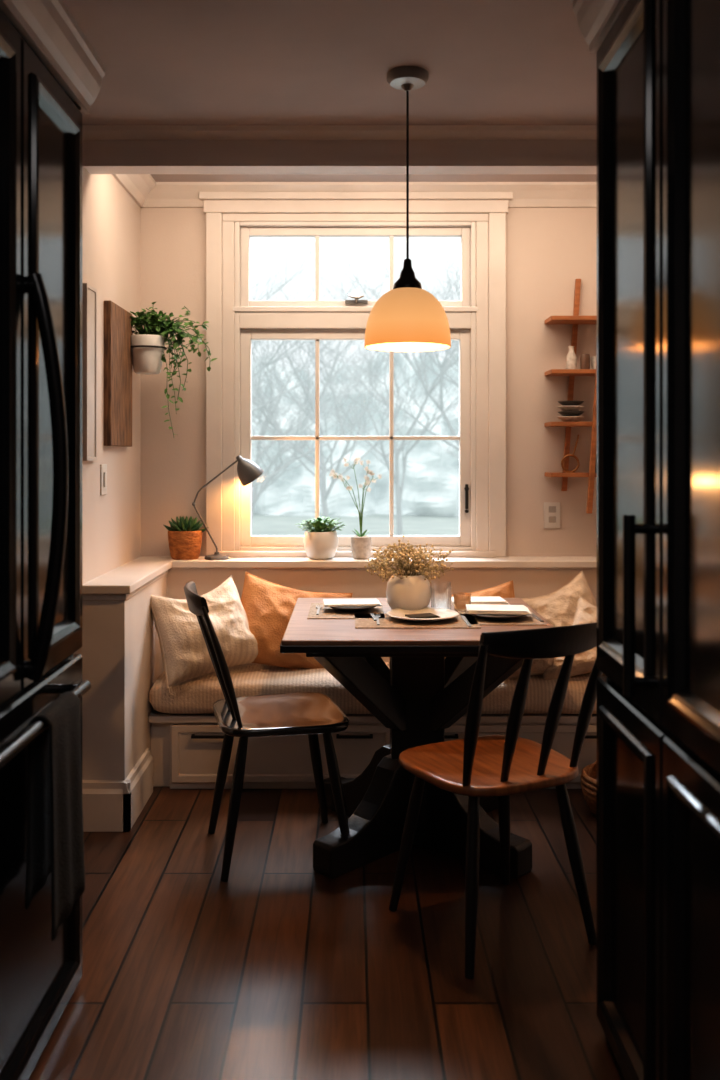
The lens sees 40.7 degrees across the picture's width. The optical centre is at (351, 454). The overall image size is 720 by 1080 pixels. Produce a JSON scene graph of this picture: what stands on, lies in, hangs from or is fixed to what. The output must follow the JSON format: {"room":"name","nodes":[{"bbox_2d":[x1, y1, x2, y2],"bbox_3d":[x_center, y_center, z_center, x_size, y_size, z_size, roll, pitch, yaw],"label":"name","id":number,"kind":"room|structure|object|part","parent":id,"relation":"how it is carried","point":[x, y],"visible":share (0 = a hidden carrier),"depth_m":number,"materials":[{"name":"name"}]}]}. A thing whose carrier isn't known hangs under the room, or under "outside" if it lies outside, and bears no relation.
{"room":"kitchen breakfast nook","nodes":[
{"label":"kitchen breakfast nook","id":0,"kind":"room"},
{"bbox_2d":[74,167,139,653],"bbox_3d":[-1.000,0.055,3.841,0.120,2.490,0.941,0,0,0],"label":"wall","id":1,"kind":"structure","parent":0,"point":[110,215],"depth_m":3.74,"materials":[{"name":"paint"}]},
{"bbox_2d":[83,283,96,460],"bbox_3d":[-0.933,-0.290,3.453,0.016,0.620,0.135,0,0,0],"label":"framed canvas","id":2,"kind":"object","parent":1,"relation":"attached to","point":[89,292],"visible":1,"depth_m":3.44},
{"bbox_2d":[100,464,106,494],"bbox_3d":[-0.934,0.092,3.660,0.012,0.115,0.080,0,0,0],"label":"light switch","id":3,"kind":"object","parent":1,"relation":"attached to","point":[103,467],"visible":1,"depth_m":3.65,"materials":[{"name":"white plastic"}]},
{"bbox_2d":[104,301,131,446],"bbox_3d":[-0.926,-0.310,3.850,0.028,0.550,0.360,0,0,0],"label":"wooden wall panel","id":4,"kind":"object","parent":1,"relation":"attached to","point":[117,321],"visible":1,"depth_m":3.77,"materials":[{"name":"brown wood"}]},
{"bbox_2d":[130,302,216,436],"bbox_3d":[-0.772,-0.357,4.060,0.423,0.574,0.211,0,0,0],"label":"plant","id":5,"kind":"object","parent":1,"relation":"attached to","point":[148,347],"visible":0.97,"depth_m":4.01,"materials":[{"name":"green plant"}]},
{"bbox_3d":[-0.855,-0.417,4.050,0.148,0.155,0.148,0,0,0],"label":"pot","id":6,"kind":"part","parent":5,"relation":"part of","materials":[{"name":"white ceramic"}]},
{"bbox_2d":[82,125,596,173],"bbox_3d":[-0.065,-1.095,3.408,2.630,0.190,0.165,0,0,0],"label":"ceiling beam","id":7,"kind":"structure","parent":1,"relation":"attached to","point":[106,149],"depth_m":3.37,"materials":[{"name":"paint"}]},
{"bbox_2d":[81,574,166,779],"bbox_3d":[-0.865,0.890,3.755,0.150,0.820,0.770,0,0,0],"label":"wall","id":8,"kind":"structure","parent":0,"point":[122,661],"depth_m":3.37,"materials":[{"name":"paint"}]},
{"bbox_2d":[168,530,201,559],"bbox_3d":[-0.725,0.388,4.215,0.150,0.124,0.150,0,0,0],"label":"pot","id":9,"kind":"object","parent":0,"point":[183,544],"depth_m":4.16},
{"bbox_2d":[28,787,624,1079],"bbox_3d":[-0.065,1.330,1.435,2.870,0.060,6.070,0,0,0],"label":"floor","id":10,"kind":"structure","parent":0,"point":[280,969],"depth_m":2.49,"materials":[{"name":"brown wood"}]},
{"bbox_2d":[0,0,104,1079],"bbox_3d":[-0.979,0.168,1.910,0.802,2.265,1.020,0,0,0],"label":"refrigerator","id":11,"kind":"object","parent":10,"relation":"on","point":[50,72],"visible":0.98,"depth_m":1.99,"materials":[{"name":"black paint"}]},
{"bbox_3d":[-0.665,-0.182,1.719,0.033,1.315,0.438,0,0,0],"label":"door","id":12,"kind":"part","parent":11,"relation":"part of","materials":[{"name":"black paint"}]},
{"bbox_3d":[-0.665,0.884,1.940,0.033,0.792,0.880,0,0,0],"label":"drawer","id":13,"kind":"part","parent":11,"relation":"part of","materials":[{"name":"black paint"}]},
{"bbox_3d":[-0.630,0.528,1.890,0.067,0.026,0.660,0,0,0],"label":"handle","id":14,"kind":"part","parent":11,"relation":"part of","materials":[{"name":"metal"}]},
{"bbox_3d":[-0.621,0.045,1.975,0.086,0.829,0.032,0,0,0],"label":"handle","id":15,"kind":"part","parent":11,"relation":"part of","materials":[{"name":"black metal"}]},
{"bbox_3d":[-0.665,-0.182,2.163,0.033,1.315,0.435,0,0,0],"label":"door","id":16,"kind":"part","parent":11,"relation":"part of","materials":[{"name":"black paint"}]},
{"bbox_3d":[-0.998,-0.907,1.910,0.765,0.115,1.020,0,0,0],"label":"crown molding","id":17,"kind":"part","parent":11,"relation":"part of","materials":[{"name":"paint"}]},
{"bbox_2d":[25,692,84,940],"bbox_3d":[-0.608,0.725,1.990,0.062,0.431,0.225,0,0,0],"label":"kitchen towel","id":18,"kind":"object","parent":11,"relation":"hanging from","point":[55,835],"visible":0.99,"depth_m":1.96,"materials":[{"name":"grey fabric"}]},
{"bbox_2d":[184,581,348,881],"bbox_3d":[-0.289,0.864,3.188,0.519,0.876,0.448,0,0,-14],"label":"dining chair","id":19,"kind":"object","parent":10,"relation":"on","point":[311,714],"visible":1,"depth_m":3.08,"materials":[{"name":"brown wood"}]},
{"bbox_3d":[-0.512,0.466,3.133,0.061,0.080,0.392,0,0,-14],"label":"crest rail","id":20,"kind":"part","parent":19,"relation":"part of","materials":[{"name":"black wood"}]},
{"bbox_3d":[-0.442,1.083,3.320,0.116,0.438,0.035,0,0,29],"label":"leg","id":21,"kind":"part","parent":19,"relation":"part of","materials":[{"name":"black wood"}]},
{"bbox_3d":[-0.362,1.083,3.000,0.035,0.438,0.116,0,0,33],"label":"leg","id":22,"kind":"part","parent":19,"relation":"part of","materials":[{"name":"black wood"}]},
{"bbox_3d":[-0.243,0.855,3.200,0.410,0.027,0.448,0,0,-14],"label":"seat","id":23,"kind":"part","parent":19,"relation":"part of","materials":[{"name":"brown wood"}]},
{"bbox_3d":[-0.123,1.083,3.400,0.035,0.438,0.116,0,0,33],"label":"leg","id":24,"kind":"part","parent":19,"relation":"part of","materials":[{"name":"black wood"}]},
{"bbox_3d":[-0.044,1.083,3.080,0.116,0.438,0.035,0,0,29],"label":"leg","id":25,"kind":"part","parent":19,"relation":"part of","materials":[{"name":"black wood"}]},
{"bbox_2d":[149,710,596,788],"bbox_3d":[0.228,1.156,3.937,2.035,0.288,0.403,0,0,0],"label":"window bench","id":26,"kind":"object","parent":10,"relation":"on","point":[185,748],"visible":0.39,"depth_m":3.77,"materials":[{"name":"paint"}]},
{"bbox_2d":[149,671,224,713],"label":"bench cushion","id":27,"kind":"object","parent":26,"relation":"on","point":[201,696],"depth_m":3.72,"materials":[{"name":"beige fabric"}]},
{"bbox_2d":[150,576,268,694],"bbox_3d":[-0.571,0.706,3.860,0.424,0.412,0.310,0,0,-39],"label":"throw pillow","id":28,"kind":"object","parent":27,"relation":"on","point":[184,651],"visible":0.87,"depth_m":3.75,"materials":[{"name":"fabric"}]},
{"bbox_3d":[-0.550,1.087,3.751,0.140,0.009,0.031,0,0,0],"label":"handle","id":29,"kind":"part","parent":26,"relation":"part of","materials":[{"name":"black metal"}]},
{"bbox_3d":[-0.270,1.159,3.766,0.860,0.222,0.018,0,0,0],"label":"drawer","id":30,"kind":"part","parent":26,"relation":"part of","materials":[{"name":"paint"}]},
{"bbox_2d":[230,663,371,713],"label":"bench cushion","id":31,"kind":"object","parent":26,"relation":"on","point":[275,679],"depth_m":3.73,"materials":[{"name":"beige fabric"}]},
{"bbox_2d":[241,572,352,668],"bbox_3d":[-0.263,0.704,3.963,0.549,0.436,0.249,0,0,-5],"label":"throw pillow","id":32,"kind":"object","parent":31,"relation":"on","point":[268,606],"visible":0.48,"depth_m":3.88,"materials":[{"name":"orange fabric"}]},
{"bbox_3d":[0.010,1.087,3.751,0.140,0.009,0.031,0,0,0],"label":"handle","id":33,"kind":"part","parent":26,"relation":"part of","materials":[{"name":"black metal"}]},
{"bbox_3d":[0.340,1.087,3.751,0.140,0.009,0.031,0,0,0],"label":"handle","id":34,"kind":"part","parent":26,"relation":"part of","materials":[{"name":"black metal"}]},
{"bbox_2d":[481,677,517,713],"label":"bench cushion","id":35,"kind":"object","parent":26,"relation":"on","point":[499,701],"depth_m":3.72,"materials":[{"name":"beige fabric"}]},
{"bbox_2d":[445,580,514,657],"bbox_3d":[0.512,0.702,3.992,0.445,0.362,0.208,0,0,4],"label":"throw pillow","id":36,"kind":"object","parent":35,"relation":"on","point":[506,590],"visible":0.1,"depth_m":4.00,"materials":[{"name":"orange fabric"}]},
{"bbox_3d":[0.645,1.159,3.766,0.910,0.222,0.018,0,0,0],"label":"drawer","id":37,"kind":"part","parent":26,"relation":"part of","materials":[{"name":"paint"}]},
{"bbox_2d":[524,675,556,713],"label":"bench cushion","id":38,"kind":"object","parent":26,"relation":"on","point":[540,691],"depth_m":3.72,"materials":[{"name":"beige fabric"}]},
{"bbox_2d":[507,658,555,678],"bbox_3d":[0.697,0.792,3.792,0.259,0.176,0.172,0,0,1],"label":"throw pillow","id":39,"kind":"object","parent":38,"relation":"on","point":[539,666],"visible":0.12,"depth_m":3.72,"materials":[{"name":"beige fabric"}]},
{"bbox_2d":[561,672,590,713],"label":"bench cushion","id":40,"kind":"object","parent":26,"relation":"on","point":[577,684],"depth_m":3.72,"materials":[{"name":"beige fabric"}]},
{"bbox_2d":[522,571,596,626],"bbox_3d":[0.888,0.683,4.022,0.413,0.395,0.211,0,0,4],"label":"throw pillow","id":41,"kind":"object","parent":40,"relation":"on","point":[558,608],"visible":0.45,"depth_m":3.98,"materials":[{"name":"beige fabric"}]},
{"bbox_2d":[542,646,596,679],"bbox_3d":[0.867,0.777,3.786,0.266,0.221,0.199,0,0,-6],"label":"throw pillow","id":42,"kind":"object","parent":40,"relation":"on","point":[583,663],"visible":0.23,"depth_m":3.71,"materials":[{"name":"beige fabric"}]},
{"bbox_2d":[572,596,596,624],"bbox_3d":[0.990,0.720,3.860,0.268,0.301,0.233,0,0,35],"label":"throw pillow","id":43,"kind":"object","parent":40,"relation":"on","point":[586,612],"visible":0.13,"depth_m":3.86,"materials":[{"name":"beige fabric"}]},
{"bbox_3d":[0.950,1.087,3.751,0.140,0.009,0.031,0,0,0],"label":"handle","id":44,"kind":"part","parent":26,"relation":"part of","materials":[{"name":"black metal"}]},
{"bbox_2d":[280,598,553,878],"bbox_3d":[0.220,0.925,3.310,0.868,0.750,0.868,0,0,0],"label":"dining table","id":45,"kind":"object","parent":10,"relation":"on","point":[423,692],"visible":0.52,"depth_m":3.13,"materials":[{"name":"brown wood"}]},
{"bbox_2d":[307,603,383,618],"bbox_3d":[-0.020,0.548,3.420,0.260,0.003,0.340,0,0,0],"label":"placemat","id":46,"kind":"object","parent":45,"relation":"on","point":[325,612],"visible":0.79,"depth_m":3.35,"materials":[{"name":"beige fabric"}]},
{"bbox_2d":[316,605,321,614],"bbox_3d":[-0.118,0.545,3.417,0.022,0.003,0.195,0,0,0],"label":"fork","id":47,"kind":"object","parent":46,"relation":"on","point":[318,607],"visible":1,"depth_m":3.44,"materials":[{"name":"silver metal"}]},
{"bbox_2d":[330,606,376,611],"bbox_3d":[0.000,0.536,3.420,0.187,0.022,0.187,0,0,0],"label":"dinner plate","id":48,"kind":"object","parent":46,"relation":"on","point":[361,608],"visible":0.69,"depth_m":3.35,"materials":[{"name":"ceramic"}]},
{"bbox_2d":[323,599,381,606],"bbox_3d":[0.000,0.521,3.420,0.200,0.008,0.130,0,0,-4],"label":"folded napkin","id":49,"kind":"object","parent":48,"relation":"on","point":[327,602],"visible":1,"depth_m":3.40,"materials":[{"name":"fabric"}]},
{"bbox_2d":[364,535,453,609],"bbox_3d":[0.197,0.416,3.395,0.307,0.268,0.266,0,0,-7],"label":"flower vase","id":50,"kind":"object","parent":45,"relation":"on","point":[407,589],"visible":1,"depth_m":3.33,"materials":[{"name":"white ceramic"}]},
{"bbox_3d":[0.198,0.373,3.394,0.300,0.175,0.264,0,0,0],"label":"stem","id":51,"kind":"part","parent":50,"relation":"part of","materials":[{"name":"beige plant"}]},
{"bbox_2d":[355,614,480,627],"bbox_3d":[0.210,0.548,3.210,0.400,0.003,0.270,0,0,0],"label":"placemat","id":52,"kind":"object","parent":45,"relation":"on","point":[388,621],"visible":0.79,"depth_m":3.15,"materials":[{"name":"beige fabric"}]},
{"bbox_2d":[368,610,376,620],"bbox_3d":[0.070,0.545,3.300,0.014,0.004,0.200,0,0,-5],"label":"table knife","id":53,"kind":"object","parent":52,"relation":"on","point":[371,613],"visible":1,"depth_m":3.28,"materials":[{"name":"silver metal"}]},
{"bbox_2d":[375,614,380,624],"bbox_3d":[0.085,0.545,3.217,0.022,0.003,0.195,0,0,0],"label":"fork","id":54,"kind":"object","parent":52,"relation":"on","point":[376,616],"visible":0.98,"depth_m":3.23,"materials":[{"name":"silver metal"}]},
{"bbox_2d":[387,607,458,621],"bbox_3d":[0.235,0.536,3.230,0.240,0.022,0.240,0,0,0],"label":"dinner plate","id":55,"kind":"object","parent":52,"relation":"on","point":[399,613],"visible":0.87,"depth_m":3.26,"materials":[{"name":"white ceramic"}]},
{"bbox_2d":[405,613,439,618],"bbox_3d":[0.235,0.536,3.230,0.100,0.006,0.070,0,0,-20],"label":"folded napkin","id":56,"kind":"object","parent":55,"relation":"on","point":[421,615],"visible":0.85,"depth_m":3.22,"materials":[{"name":"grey fabric"}]},
{"bbox_2d":[461,616,470,626],"bbox_3d":[0.375,0.545,3.190,0.014,0.004,0.200,0,0,0],"label":"table knife","id":57,"kind":"object","parent":52,"relation":"on","point":[464,618],"visible":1,"depth_m":3.16,"materials":[{"name":"silver metal"}]},
{"bbox_2d":[431,586,451,609],"bbox_3d":[0.310,0.505,3.370,0.074,0.090,0.074,0,0,0],"label":"drinking glass","id":58,"kind":"object","parent":45,"relation":"on","point":[441,596],"visible":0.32,"depth_m":3.34,"materials":[{"name":"clear glass"}]},
{"bbox_2d":[451,597,509,605],"bbox_3d":[0.470,0.542,3.600,0.210,0.015,0.130,0,0,-3],"label":"folded napkin","id":59,"kind":"object","parent":45,"relation":"on","point":[474,600],"visible":0.59,"depth_m":3.55,"materials":[{"name":"fabric"}]},
{"bbox_2d":[457,605,546,624],"bbox_3d":[0.500,0.548,3.330,0.260,0.003,0.400,0,0,0],"label":"placemat","id":60,"kind":"object","parent":45,"relation":"on","point":[528,619],"visible":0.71,"depth_m":3.19,"materials":[{"name":"beige fabric"}]},
{"bbox_2d":[454,592,470,610],"bbox_3d":[0.390,0.520,3.430,0.062,0.060,0.062,0,0,0],"label":"drinking glass","id":61,"kind":"object","parent":60,"relation":"on","point":[461,599],"visible":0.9,"depth_m":3.40,"materials":[{"name":"clear glass"}]},
{"bbox_2d":[466,611,525,619],"bbox_3d":[0.490,0.536,3.260,0.211,0.022,0.211,0,0,0],"label":"dinner plate","id":62,"kind":"object","parent":60,"relation":"on","point":[486,616],"visible":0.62,"depth_m":3.19,"materials":[{"name":"ceramic"}]},
{"bbox_2d":[466,604,530,614],"bbox_3d":[0.490,0.519,3.260,0.210,0.011,0.140,0,0,5],"label":"folded napkin","id":63,"kind":"object","parent":62,"relation":"on","point":[470,608],"visible":1,"depth_m":3.22,"materials":[{"name":"fabric"}]},
{"bbox_2d":[530,612,543,621],"bbox_3d":[0.620,0.545,3.280,0.014,0.004,0.200,0,0,-2],"label":"table knife","id":64,"kind":"object","parent":60,"relation":"on","point":[532,613],"visible":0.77,"depth_m":3.24,"materials":[{"name":"silver metal"}]},
{"bbox_2d":[389,622,602,978],"bbox_3d":[0.402,0.864,2.634,0.442,0.876,0.525,0,0,-26],"label":"dining chair","id":65,"kind":"object","parent":10,"relation":"on","point":[473,766],"visible":0.94,"depth_m":2.53,"materials":[{"name":"brown wood"}]},
{"bbox_3d":[0.160,1.083,2.755,0.116,0.438,0.035,0,0,21],"label":"leg","id":66,"kind":"part","parent":65,"relation":"part of","materials":[{"name":"black wood"}]},
{"bbox_3d":[0.304,1.083,2.460,0.035,0.438,0.116,0,0,17],"label":"leg","id":67,"kind":"part","parent":65,"relation":"part of","materials":[{"name":"black wood"}]},
{"bbox_3d":[0.380,0.855,2.680,0.442,0.027,0.410,0,0,-26],"label":"seat","id":68,"kind":"part","parent":65,"relation":"part of","materials":[{"name":"brown wood"}]},
{"bbox_3d":[0.456,1.083,2.900,0.035,0.438,0.116,0,0,17],"label":"leg","id":69,"kind":"part","parent":65,"relation":"part of","materials":[{"name":"black wood"}]},
{"bbox_3d":[0.502,0.466,2.430,0.392,0.080,0.071,0,0,-26],"label":"crest rail","id":70,"kind":"part","parent":65,"relation":"part of","materials":[{"name":"black wood"}]},
{"bbox_3d":[0.600,1.083,2.605,0.116,0.438,0.035,0,0,21],"label":"leg","id":71,"kind":"part","parent":65,"relation":"part of","materials":[{"name":"black wood"}]},
{"bbox_2d":[581,761,596,815],"bbox_3d":[0.985,1.190,3.530,0.298,0.217,0.298,0,0,0],"label":"wicker basket","id":72,"kind":"object","parent":10,"relation":"on","point":[589,772],"visible":0.2,"depth_m":3.50,"materials":[{"name":"brown wicker"}]},
{"bbox_3d":[0.985,1.127,3.530,0.256,0.090,0.014,0,0,0],"label":"handle","id":73,"kind":"part","parent":72,"relation":"part of","materials":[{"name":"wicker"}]},
{"bbox_2d":[573,0,719,1079],"bbox_3d":[0.868,0.130,1.665,0.744,2.340,1.130,0,0,0],"label":"tall cabinet","id":74,"kind":"object","parent":10,"relation":"on","point":[658,61],"visible":1,"depth_m":1.75,"materials":[{"name":"black paint"}]},
{"bbox_3d":[0.874,-0.980,1.665,0.733,0.120,1.130,0,0,0],"label":"crown molding","id":75,"kind":"part","parent":74,"relation":"part of","materials":[{"name":"paint"}]},
{"bbox_3d":[0.557,-0.215,1.965,0.033,1.400,0.460,0,0,0],"label":"door","id":76,"kind":"part","parent":74,"relation":"part of","materials":[{"name":"black paint"}]},
{"bbox_3d":[0.557,0.885,1.965,0.033,0.770,0.460,0,0,0],"label":"drawer","id":77,"kind":"part","parent":74,"relation":"part of","materials":[{"name":"black paint"}]},
{"bbox_3d":[0.526,0.275,1.775,0.060,0.330,0.023,0,0,0],"label":"handle","id":78,"kind":"part","parent":74,"relation":"part of","materials":[{"name":"black metal"}]},
{"bbox_3d":[0.557,0.885,1.424,0.033,0.770,0.608,0,0,0],"label":"drawer","id":79,"kind":"part","parent":74,"relation":"part of","materials":[{"name":"black paint"}]},
{"bbox_3d":[0.557,-0.215,1.424,0.033,1.400,0.608,0,0,0],"label":"door","id":80,"kind":"part","parent":74,"relation":"part of","materials":[{"name":"black paint"}]},
{"bbox_2d":[62,0,597,181],"bbox_3d":[-0.065,-1.215,1.435,2.870,0.170,6.070,0,0,0],"label":"ceiling","id":81,"kind":"structure","parent":0,"point":[165,62],"depth_m":2.81,"materials":[{"name":"paint"}]},
{"bbox_2d":[364,66,450,351],"bbox_3d":[0.165,-0.725,2.880,0.256,0.810,0.256,0,0,0],"label":"pendant lamp","id":82,"kind":"object","parent":81,"relation":"hanging from","point":[407,318],"visible":1,"depth_m":2.81,"materials":[{"name":"glass"}]},
{"bbox_3d":[0.165,-0.406,2.880,0.256,0.172,0.256,0,0,0],"label":"lamp shade","id":83,"kind":"part","parent":82,"relation":"part of","materials":[{"name":"white"}]},
{"bbox_3d":[0.165,-0.828,2.880,0.006,0.535,0.006,0,0,-22],"label":"cord","id":84,"kind":"part","parent":82,"relation":"part of","materials":[{"name":"black metal"}]},
{"bbox_2d":[140,207,596,556],"bbox_3d":[0.155,0.055,4.391,2.430,2.490,0.159,0,0,0],"label":"wall","id":85,"kind":"structure","parent":0,"point":[548,249],"depth_m":4.31,"materials":[{"name":"paint"}]},
{"bbox_2d":[112,174,596,206],"bbox_3d":[0.155,-1.145,3.901,2.190,0.090,0.821,0,0,0],"label":"trim","id":86,"kind":"structure","parent":85,"relation":"attached to","point":[142,188],"depth_m":4.24,"materials":[{"name":"paint"}]},
{"bbox_2d":[232,222,477,550],"bbox_3d":[0.015,-0.305,4.340,1.090,1.470,0.121,0,0,0],"label":"window","id":87,"kind":"structure","parent":85,"relation":"in","point":[317,320],"depth_m":4.33,"materials":[{"name":"paint"}]},
{"bbox_2d":[199,192,512,556],"bbox_3d":[0.018,-0.352,4.283,1.379,1.605,0.056,0,0,0],"label":"trim","id":88,"kind":"structure","parent":85,"relation":"attached to","point":[489,210],"depth_m":4.28,"materials":[{"name":"paint"}]},
{"bbox_2d":[544,502,559,527],"bbox_3d":[0.889,0.268,4.307,0.072,0.115,0.009,0,0,0],"label":"wall outlet","id":89,"kind":"object","parent":85,"relation":"attached to","point":[551,509],"visible":1,"depth_m":4.30,"materials":[{"name":"white plastic"}]},
{"bbox_2d":[549,506,555,522],"bbox_3d":[0.889,0.264,4.304,0.032,0.073,0.004,0,0,0],"label":"socket","id":90,"kind":"object","parent":89,"relation":"attached to","point":[552,509],"depth_m":4.30,"materials":[{"name":"plastic"}]},
{"bbox_2d":[545,279,596,513],"bbox_3d":[0.985,-0.265,4.226,0.260,1.030,0.169,0,0,0],"label":"wall shelf","id":91,"kind":"object","parent":85,"relation":"attached to","point":[575,319],"visible":0.62,"depth_m":4.16,"materials":[{"name":"brown wood"}]},
{"bbox_2d":[561,435,579,472],"bbox_3d":[0.950,-0.005,4.221,0.075,0.167,0.040,0,0,-25],"label":"ring ornament","id":92,"kind":"object","parent":91,"relation":"on","point":[568,455],"visible":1,"depth_m":4.22,"materials":[{"name":"brown wood"}]},
{"bbox_2d":[558,416,583,421],"bbox_3d":[0.955,-0.155,4.231,0.116,0.024,0.116,0,0,0],"label":"bowl","id":93,"kind":"object","parent":91,"relation":"on","point":[563,418],"visible":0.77,"depth_m":4.20,"materials":[{"name":"ceramic"}]},
{"bbox_2d":[558,411,583,415],"bbox_3d":[0.955,-0.177,4.231,0.116,0.024,0.116,0,0,0],"label":"bowl","id":94,"kind":"object","parent":93,"relation":"on","point":[563,413],"visible":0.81,"depth_m":4.19,"materials":[{"name":"ceramic"}]},
{"bbox_2d":[558,406,583,410],"bbox_3d":[0.955,-0.200,4.231,0.116,0.024,0.116,0,0,0],"label":"bowl","id":95,"kind":"object","parent":94,"relation":"on","point":[563,408],"visible":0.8,"depth_m":4.20,"materials":[{"name":"ceramic"}]},
{"bbox_2d":[558,401,584,405],"bbox_3d":[0.955,-0.223,4.231,0.116,0.024,0.116,0,0,0],"label":"bowl","id":96,"kind":"object","parent":95,"relation":"on","point":[563,403],"visible":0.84,"depth_m":4.20,"materials":[{"name":"black ceramic"}]},
{"bbox_2d":[566,346,576,368],"bbox_3d":[0.955,-0.420,4.221,0.048,0.105,0.048,0,0,0],"label":"ceramic bottle","id":97,"kind":"object","parent":91,"relation":"on","point":[571,358],"visible":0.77,"depth_m":4.21,"materials":[{"name":"ceramic"}]},
{"bbox_2d":[580,354,589,368],"bbox_3d":[1.015,-0.403,4.221,0.044,0.070,0.044,0,0,0],"label":"spice jar","id":98,"kind":"object","parent":91,"relation":"on","point":[585,358],"visible":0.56,"depth_m":4.20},
{"bbox_2d":[591,356,596,368],"bbox_3d":[1.075,-0.398,4.231,0.064,0.060,0.064,0,0,0],"label":"cup","id":99,"kind":"object","parent":91,"relation":"on","point":[593,359],"visible":0.25,"depth_m":4.21,"materials":[{"name":"ceramic"}]},
{"bbox_2d":[167,568,596,661],"bbox_3d":[0.155,0.890,4.226,2.190,0.820,0.171,0,0,0],"label":"wall","id":100,"kind":"structure","parent":0,"point":[527,582],"depth_m":4.14,"materials":[{"name":"paint"}]},
{"bbox_2d":[82,556,596,600],"bbox_3d":[0.142,0.477,3.830,2.215,0.055,0.970,0,0,0],"label":"trim","id":101,"kind":"structure","parent":100,"relation":"on","point":[123,582],"depth_m":4.12,"materials":[{"name":"paint"}]},
{"bbox_2d":[164,516,208,559],"bbox_3d":[-0.725,0.357,4.220,0.173,0.185,0.157,0,0,41],"label":"potted succulent","id":102,"kind":"object","parent":101,"relation":"on","point":[184,536],"visible":1,"depth_m":4.17,"materials":[{"name":"orange ceramic"}]},
{"bbox_2d":[192,455,263,559],"bbox_3d":[-0.537,0.226,4.204,0.312,0.449,0.117,0,0,0],"label":"desk lamp","id":103,"kind":"object","parent":101,"relation":"on","point":[248,471],"visible":1,"depth_m":4.17,"materials":[{"name":"grey metal"}]},
{"bbox_3d":[-0.585,0.224,4.195,0.217,0.433,0.018,0,0,3],"label":"arm","id":104,"kind":"part","parent":103,"relation":"part of","materials":[{"name":"grey metal"}]},
{"bbox_3d":[-0.461,0.053,4.195,0.112,0.120,0.112,-34,12,0],"label":"lamp shade","id":105,"kind":"part","parent":103,"relation":"part of","materials":[{"name":"grey metal"}]},
{"bbox_2d":[295,516,345,559],"bbox_3d":[-0.136,0.359,4.215,0.230,0.182,0.173,0,0,0],"label":"potted plant","id":106,"kind":"object","parent":101,"relation":"on","point":[320,541],"visible":1,"depth_m":4.16,"materials":[{"name":"green plant"}]},
{"bbox_3d":[-0.135,0.390,4.215,0.152,0.120,0.152,0,0,0],"label":"pot","id":107,"kind":"part","parent":106,"relation":"part of","materials":[{"name":"white ceramic"}]},
{"bbox_2d":[329,456,381,558],"bbox_3d":[0.014,0.227,4.215,0.231,0.446,0.090,0,0,0],"label":"potted orchid","id":108,"kind":"object","parent":101,"relation":"on","point":[360,543],"visible":1,"depth_m":4.21,"materials":[{"name":"stone"}]},
{"bbox_3d":[0.016,0.193,4.213,0.211,0.354,0.056,0,0,0],"label":"stem","id":109,"kind":"part","parent":108,"relation":"part of","materials":[{"name":"green plant"}]},
{"bbox_3d":[0.040,0.401,4.215,0.090,0.098,0.090,0,0,0],"label":"pot","id":110,"kind":"part","parent":108,"relation":"part of","materials":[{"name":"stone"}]},
{"label":"outside","id":111,"kind":"structure","parent":0,"visible":0},
{"bbox_2d":[252,513,458,534],"bbox_3d":[0.000,2.150,32.400,80.000,0.100,55.200,0,0,0],"label":"lawn","id":112,"kind":"structure","parent":111,"point":[377,524],"depth_m":28.90,"materials":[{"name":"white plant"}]},
{"bbox_2d":[252,341,360,517],"bbox_3d":[-1.939,-0.981,26.025,4.940,6.195,4.778,0,0,-25],"label":"bare tree","id":113,"kind":"object","parent":112,"relation":"on","point":[262,432],"visible":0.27,"depth_m":25.85,"materials":[{"name":"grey plant"}]},
{"bbox_2d":[250,238,388,496],"bbox_3d":[-1.767,-0.561,14.210,4.750,5.343,4.705,0,0,-6],"label":"bare tree","id":114,"kind":"object","parent":112,"relation":"on","point":[254,483],"visible":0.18,"depth_m":14.01,"materials":[{"name":"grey plant"}]},
{"bbox_2d":[251,251,435,524],"bbox_3d":[-1.130,-1.018,18.970,4.815,6.248,5.892,0,0,-15],"label":"bare tree","id":115,"kind":"object","parent":112,"relation":"on","point":[323,470],"visible":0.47,"depth_m":18.38,"materials":[{"name":"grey plant"}]},
{"bbox_2d":[252,351,458,516],"bbox_3d":[-0.001,-1.132,34.875,52.038,6.464,5.628,0,0,0],"label":"treeline","id":116,"kind":"object","parent":112,"relation":"on","point":[431,481],"visible":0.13,"depth_m":34.05,"materials":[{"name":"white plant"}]},
{"bbox_2d":[290,255,458,534],"bbox_3d":[1.324,-1.427,24.340,4.564,7.062,5.567,0,0,-38],"label":"bare tree","id":117,"kind":"object","parent":112,"relation":"on","point":[398,490],"visible":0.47,"depth_m":24.36,"materials":[{"name":"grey plant"}]},
{"bbox_2d":[336,249,460,458],"bbox_3d":[2.092,-0.668,15.059,4.789,5.544,3.607,0,0,-6],"label":"bare tree","id":118,"kind":"object","parent":112,"relation":"on","point":[442,367],"visible":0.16,"depth_m":14.65,"materials":[{"name":"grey plant"}]},
{"bbox_3d":[-1.280,0.085,3.430,0.440,2.430,0.120,0,0,0],"label":"wall","id":119,"kind":"structure","parent":0,"visible":0},
{"bbox_2d":[82,748,152,831],"bbox_3d":[-1.074,1.215,3.548,0.612,0.170,0.400,0,0,0],"label":"baseboard","id":120,"kind":"structure","parent":119,"relation":"attached to","point":[108,805],"depth_m":3.35,"materials":[{"name":"paint"}]}
]}

